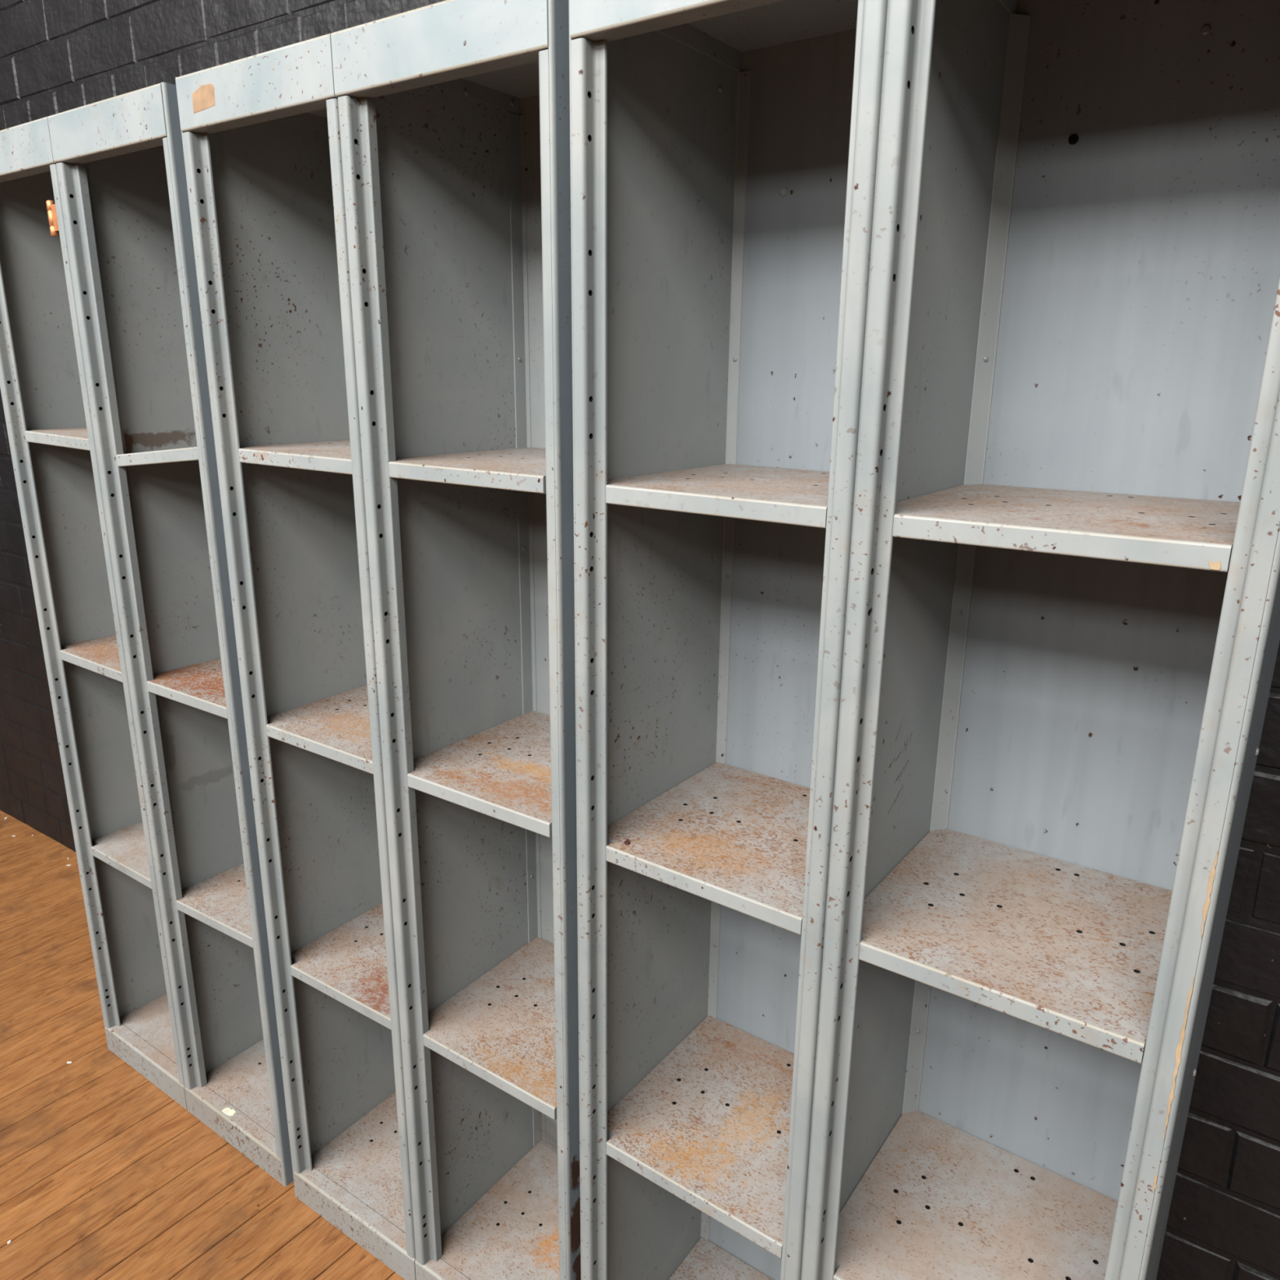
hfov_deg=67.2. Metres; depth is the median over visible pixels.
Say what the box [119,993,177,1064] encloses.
shelf
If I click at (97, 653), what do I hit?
shelf
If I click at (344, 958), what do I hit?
shelf
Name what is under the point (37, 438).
shelf
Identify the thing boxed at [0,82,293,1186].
locker
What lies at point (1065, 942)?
shelf
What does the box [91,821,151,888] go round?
shelf
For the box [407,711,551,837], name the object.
shelf
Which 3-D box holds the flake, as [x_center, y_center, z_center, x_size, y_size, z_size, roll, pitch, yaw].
[-0.014,0.228,1.091,0.007,0.002,0.014,7,17,22]
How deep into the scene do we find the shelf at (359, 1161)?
1.68 m
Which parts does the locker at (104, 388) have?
post, panel, post, post, kick plate, rail, post, panel, kick plate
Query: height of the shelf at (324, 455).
0.021 m
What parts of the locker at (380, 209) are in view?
post, panel, rail, panel, kick plate, post, post, kick plate, rail, panel, panel, post, panel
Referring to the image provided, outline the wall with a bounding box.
[0,0,1279,1279]
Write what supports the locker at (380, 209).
on the floor
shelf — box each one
[25,426,89,450]
[59,634,122,682]
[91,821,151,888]
[116,446,198,466]
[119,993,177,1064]
[146,657,227,719]
[176,862,253,947]
[204,1039,274,1136]
[238,440,352,475]
[266,684,373,773]
[290,902,391,1029]
[311,1091,405,1233]
[388,447,546,493]
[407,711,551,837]
[422,937,556,1119]
[440,1139,559,1279]
[605,463,829,528]
[605,762,810,935]
[606,1015,794,1258]
[668,1236,772,1279]
[833,1111,1117,1279]
[858,828,1172,1063]
[892,484,1239,572]
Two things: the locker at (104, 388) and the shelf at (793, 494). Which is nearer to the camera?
the shelf at (793, 494)
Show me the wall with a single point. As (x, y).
(57, 56)
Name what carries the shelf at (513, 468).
attached to the locker at (380, 209)
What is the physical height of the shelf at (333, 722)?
0.021 m
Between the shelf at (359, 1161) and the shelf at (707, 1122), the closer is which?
the shelf at (707, 1122)
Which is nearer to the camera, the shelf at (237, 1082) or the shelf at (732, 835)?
the shelf at (732, 835)
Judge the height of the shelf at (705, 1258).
0.020 m
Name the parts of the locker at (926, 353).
post, panel, rail, panel, panel, post, post, rail, panel, post, panel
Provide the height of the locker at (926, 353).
1.737 m
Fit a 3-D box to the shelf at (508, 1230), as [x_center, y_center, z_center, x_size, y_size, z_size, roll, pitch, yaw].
[-0.131,0.960,1.542,0.301,0.020,0.275,11,19,33]
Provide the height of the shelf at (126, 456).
0.048 m
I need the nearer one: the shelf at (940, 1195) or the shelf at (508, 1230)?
the shelf at (940, 1195)
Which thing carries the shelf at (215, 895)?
attached to the locker at (104, 388)
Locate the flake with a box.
[623,838,630,844]
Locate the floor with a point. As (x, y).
(104, 1175)
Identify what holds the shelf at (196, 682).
attached to the locker at (104, 388)
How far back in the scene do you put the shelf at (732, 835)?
1.11 m
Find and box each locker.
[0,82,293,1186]
[175,0,581,1279]
[568,0,1279,1279]
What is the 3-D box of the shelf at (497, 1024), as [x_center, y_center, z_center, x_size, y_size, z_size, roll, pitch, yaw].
[-0.130,0.565,1.429,0.301,0.023,0.284,11,19,33]
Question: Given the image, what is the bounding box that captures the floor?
[0,810,415,1279]
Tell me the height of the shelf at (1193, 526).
0.020 m

